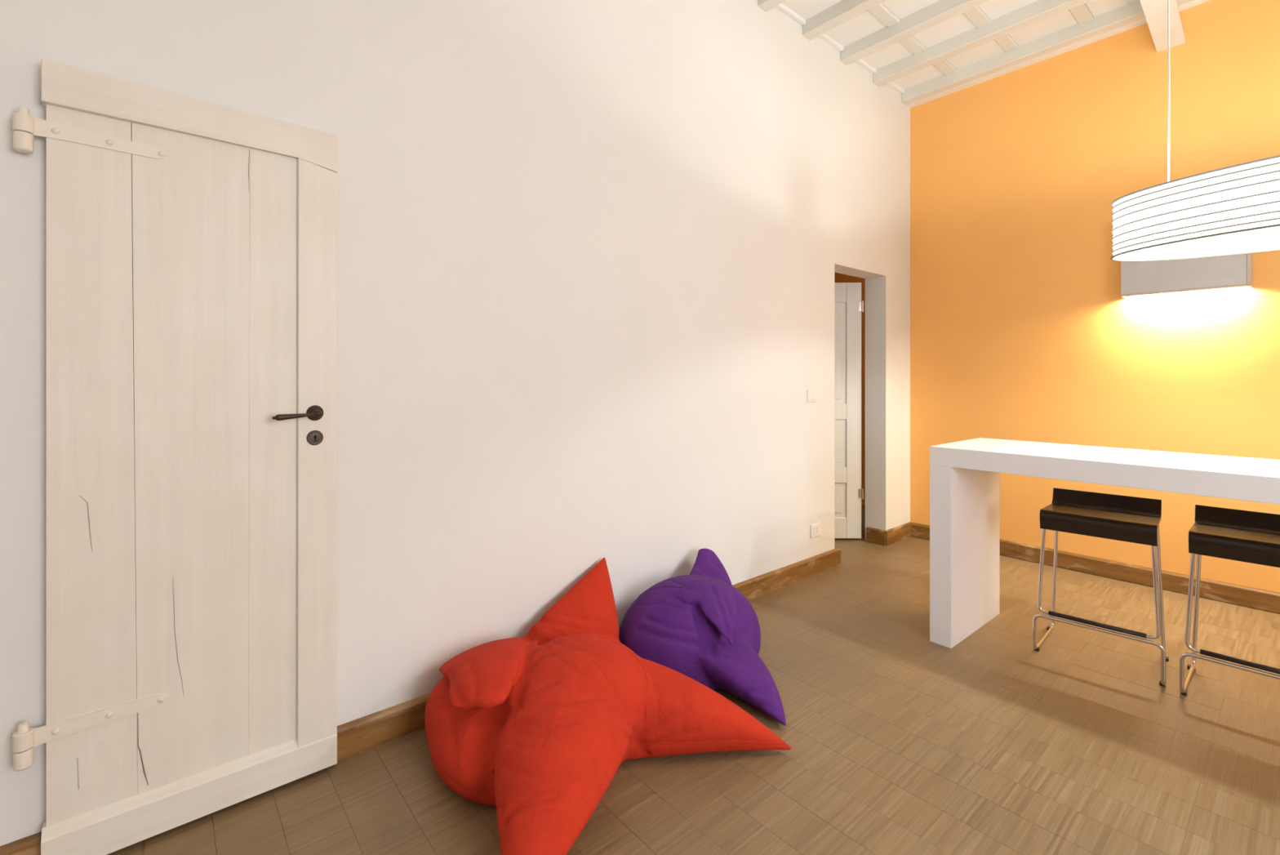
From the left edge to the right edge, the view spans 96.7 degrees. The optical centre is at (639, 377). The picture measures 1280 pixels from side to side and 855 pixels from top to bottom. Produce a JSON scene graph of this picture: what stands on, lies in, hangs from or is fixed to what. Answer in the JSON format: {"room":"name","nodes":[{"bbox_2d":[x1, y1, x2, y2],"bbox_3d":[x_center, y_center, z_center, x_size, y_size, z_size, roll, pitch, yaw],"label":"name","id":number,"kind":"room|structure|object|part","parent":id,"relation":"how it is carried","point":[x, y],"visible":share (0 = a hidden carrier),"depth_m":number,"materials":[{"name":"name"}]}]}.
{"room":"living room","nodes":[
{"label":"living room","id":0,"kind":"room"},
{"bbox_2d":[0,0,910,845],"bbox_3d":[-0.296,-0.532,2.574,6.670,3.805,0.165,0,0,-40],"label":"wall","id":1,"kind":"structure","parent":0,"point":[590,252],"depth_m":2.34,"materials":[{"name":"white paint"}]},
{"bbox_2d":[0,831,41,854],"bbox_3d":[-2.068,1.198,0.955,1.474,0.105,0.022,0,0,-40],"label":"baseboard","id":2,"kind":"structure","parent":1,"relation":"attached to","point":[30,844],"depth_m":1.41,"materials":[{"name":"brown wood"}]},
{"bbox_2d":[12,58,337,854],"bbox_3d":[-1.242,0.223,1.600,0.709,2.020,0.111,0,0,-37],"label":"door","id":3,"kind":"structure","parent":1,"relation":"in","point":[228,624],"depth_m":1.59,"materials":[{"name":"beige paint"}]},
{"bbox_3d":[-1.234,1.175,1.627,0.657,0.116,0.044,0,0,-40],"label":"rail","id":4,"kind":"part","parent":3,"relation":"part of","materials":[{"name":"beige paint"}]},
{"bbox_3d":[-1.234,-0.722,1.629,0.660,0.129,0.042,0,0,-40],"label":"rail","id":5,"kind":"part","parent":3,"relation":"part of","materials":[{"name":"beige paint"}]},
{"bbox_3d":[-1.030,0.115,1.708,0.125,0.022,0.021,0,0,-40],"label":"lever","id":6,"kind":"part","parent":3,"relation":"part of","materials":[{"name":"brown metal"}]},
{"bbox_3d":[-1.017,0.188,1.783,0.047,0.047,0.004,0,0,-40],"label":"plate","id":7,"kind":"part","parent":3,"relation":"part of","materials":[{"name":"brown metal"}]},
{"bbox_2d":[337,547,840,761],"bbox_3d":[0.174,1.198,2.849,3.061,0.105,0.022,0,0,-40],"label":"baseboard","id":8,"kind":"structure","parent":1,"relation":"attached to","point":[355,736],"depth_m":2.00,"materials":[{"name":"brown wood"}]},
{"bbox_2d":[806,389,817,402],"bbox_3d":[1.102,0.115,3.638,0.110,0.080,0.014,0,0,-40],"label":"light switch","id":9,"kind":"object","parent":1,"relation":"attached to","point":[811,394],"visible":1,"depth_m":3.63,"materials":[{"name":"white plastic"}]},
{"bbox_2d":[810,521,821,537],"bbox_3d":[1.132,0.980,3.665,0.110,0.085,0.012,0,0,-40],"label":"wall socket","id":10,"kind":"object","parent":1,"relation":"attached to","point":[815,529],"visible":1,"depth_m":3.66,"materials":[{"name":"white plastic"}]},
{"bbox_2d":[834,282,863,537],"bbox_3d":[1.366,0.252,4.407,0.714,1.973,0.050,0,0,0],"label":"door","id":11,"kind":"structure","parent":1,"relation":"in","point":[848,304],"depth_m":4.39,"materials":[{"name":"white paint"}]},
{"bbox_3d":[1.359,-0.190,4.415,0.470,0.780,0.018,0,0,0],"label":"panel","id":12,"kind":"part","parent":11,"relation":"part of","materials":[{"name":"white paint"}]},
{"bbox_3d":[1.359,0.505,4.415,0.470,0.370,0.018,0,0,0],"label":"panel","id":13,"kind":"part","parent":11,"relation":"part of","materials":[{"name":"white paint"}]},
{"bbox_3d":[1.359,0.945,4.415,0.470,0.270,0.018,0,0,0],"label":"panel","id":14,"kind":"part","parent":11,"relation":"part of","materials":[{"name":"white paint"}]},
{"bbox_3d":[1.359,-0.657,4.413,0.470,0.155,0.038,0,0,0],"label":"rail","id":15,"kind":"part","parent":11,"relation":"part of","materials":[{"name":"white paint"}]},
{"bbox_3d":[1.359,0.260,4.413,0.470,0.120,0.038,0,0,0],"label":"rail","id":16,"kind":"part","parent":11,"relation":"part of","materials":[{"name":"white paint"}]},
{"bbox_3d":[1.359,0.750,4.413,0.470,0.120,0.038,0,0,0],"label":"rail","id":17,"kind":"part","parent":11,"relation":"part of","materials":[{"name":"white paint"}]},
{"bbox_3d":[1.359,1.159,4.413,0.470,0.158,0.038,0,0,0],"label":"rail","id":18,"kind":"part","parent":11,"relation":"part of","materials":[{"name":"white paint"}]},
{"bbox_2d":[866,526,885,544],"bbox_3d":[1.790,1.198,4.325,0.022,0.105,0.145,0,0,-40],"label":"baseboard","id":19,"kind":"structure","parent":1,"relation":"in","point":[873,535],"depth_m":4.32,"materials":[{"name":"brown wood"}]},
{"bbox_2d":[884,521,911,545],"bbox_3d":[1.997,1.198,4.390,0.422,0.105,0.022,0,0,-40],"label":"baseboard","id":20,"kind":"structure","parent":1,"relation":"attached to","point":[891,535],"depth_m":4.36,"materials":[{"name":"brown wood"}]},
{"bbox_2d":[106,504,1279,854],"bbox_3d":[0.958,1.310,1.694,7.050,0.120,6.000,0,0,-40],"label":"floor","id":21,"kind":"structure","parent":0,"point":[901,741],"depth_m":1.85,"materials":[{"name":"brown wood"}]},
{"bbox_2d":[424,556,791,854],"bbox_3d":[-0.180,1.024,1.938,1.037,0.448,0.952,0,0,-40],"label":"bean bag","id":22,"kind":"object","parent":21,"relation":"on","point":[537,726],"visible":1,"depth_m":1.78,"materials":[{"name":"red fabric"}]},
{"bbox_2d":[618,547,786,725],"bbox_3d":[0.221,1.053,2.465,0.630,0.390,0.874,0,0,1],"label":"bean bag","id":23,"kind":"object","parent":21,"relation":"on","point":[698,625],"visible":0.92,"depth_m":2.28,"materials":[{"name":"purple fabric"}]},
{"bbox_2d":[1032,487,1168,686],"bbox_3d":[2.079,0.897,2.572,0.447,0.706,0.363,0,0,45],"label":"bar stool","id":24,"kind":"object","parent":21,"relation":"on","point":[1134,519],"visible":1,"depth_m":2.54,"materials":[{"name":"brown wood"}]},
{"bbox_3d":[2.074,0.615,2.567,0.395,0.141,0.340,0,0,45],"label":"seat","id":25,"kind":"part","parent":24,"relation":"part of","materials":[{"name":"black leather"}]},
{"bbox_2d":[929,437,1279,648],"bbox_3d":[2.263,0.787,2.109,0.610,0.926,2.050,0,0,-40],"label":"bar table","id":26,"kind":"object","parent":21,"relation":"on","point":[965,474],"depth_m":2.64,"materials":[{"name":"white paint"}]},
{"bbox_3d":[1.641,0.831,2.861,0.609,0.838,0.097,0,0,-40],"label":"leg","id":27,"kind":"part","parent":26,"relation":"part of","materials":[{"name":"white paint"}]},
{"bbox_2d":[929,437,1279,504],"bbox_3d":[2.263,0.368,2.109,0.610,0.088,2.050,0,0,-40],"label":"countertop","id":28,"kind":"structure","parent":26,"relation":"on","point":[1236,477],"depth_m":2.24,"materials":[{"name":"white paint"}]},
{"bbox_2d":[1179,504,1279,695],"bbox_3d":[2.405,0.897,2.197,0.363,0.706,0.447,0,0,-42],"label":"bar stool","id":29,"kind":"object","parent":21,"relation":"on","point":[1238,535],"visible":1,"depth_m":2.22,"materials":[{"name":"black wood"}]},
{"bbox_3d":[2.399,0.615,2.192,0.340,0.141,0.395,0,0,-42],"label":"seat","id":30,"kind":"part","parent":29,"relation":"part of","materials":[{"name":"brown wood"}]},
{"bbox_2d":[834,271,865,505],"bbox_3d":[1.038,-0.150,4.814,3.000,3.000,1.535,0,0,-40],"label":"wall","id":31,"kind":"structure","parent":0,"point":[838,277],"depth_m":5.61,"materials":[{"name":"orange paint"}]},
{"bbox_2d":[758,0,1210,107],"bbox_3d":[1.181,-2.264,0.834,6.280,0.241,4.400,0,0,-40],"label":"ceiling","id":32,"kind":"structure","parent":0,"point":[926,51],"depth_m":3.61,"materials":[{"name":"white paint"}]},
{"bbox_3d":[3.548,-2.191,2.835,0.080,0.089,4.400,0,0,-40],"label":"cornice","id":33,"kind":"part","parent":32,"relation":"part of","materials":[{"name":"white paint"}]},
{"bbox_2d":[1139,0,1186,52],"bbox_3d":[0.968,-2.055,1.384,5.920,0.210,0.125,0,0,-42],"label":"beam","id":34,"kind":"structure","parent":32,"relation":"attached to","point":[1155,11],"depth_m":3.13,"materials":[{"name":"white paint"}]},
{"bbox_2d":[1111,0,1279,261],"bbox_3d":[2.369,-1.367,1.969,0.577,1.736,1.170,0,0,-40],"label":"pendant lamp","id":35,"kind":"object","parent":32,"relation":"hanging from","point":[1235,209],"visible":1,"depth_m":2.11,"materials":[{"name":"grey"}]},
{"bbox_3d":[2.111,-1.480,2.274,0.006,1.511,0.009,0,0,-40],"label":"cord","id":36,"kind":"part","parent":35,"relation":"part of","materials":[{"name":"white plastic"}]},
{"bbox_3d":[2.369,-0.615,1.969,0.540,0.226,1.148,0,0,-40],"label":"lamp shade","id":37,"kind":"part","parent":35,"relation":"part of","materials":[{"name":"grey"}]},
{"bbox_2d":[910,0,1279,592],"bbox_3d":[3.712,-0.532,2.842,0.200,3.805,4.600,0,0,-40],"label":"wall","id":38,"kind":"structure","parent":0,"point":[1022,328],"depth_m":3.67,"materials":[{"name":"orange paint"}]},
{"bbox_2d":[911,522,1279,613],"bbox_3d":[3.569,1.198,2.838,0.024,0.105,4.378,0,0,-40],"label":"baseboard","id":39,"kind":"structure","parent":38,"relation":"attached to","point":[1247,596],"depth_m":3.47,"materials":[{"name":"brown wood"}]},
{"bbox_2d":[1120,253,1252,297],"bbox_3d":[3.136,-0.731,3.288,0.114,0.478,0.540,0,0,-40],"label":"wall light","id":40,"kind":"object","parent":38,"relation":"attached to","point":[1156,277],"visible":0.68,"depth_m":3.25,"materials":[{"name":"grey metal"}]},
{"bbox_3d":[3.313,-0.728,3.088,0.102,0.472,0.006,0,0,-40],"label":"panel","id":41,"kind":"part","parent":40,"relation":"part of","materials":[{"name":"grey metal"}]}
]}

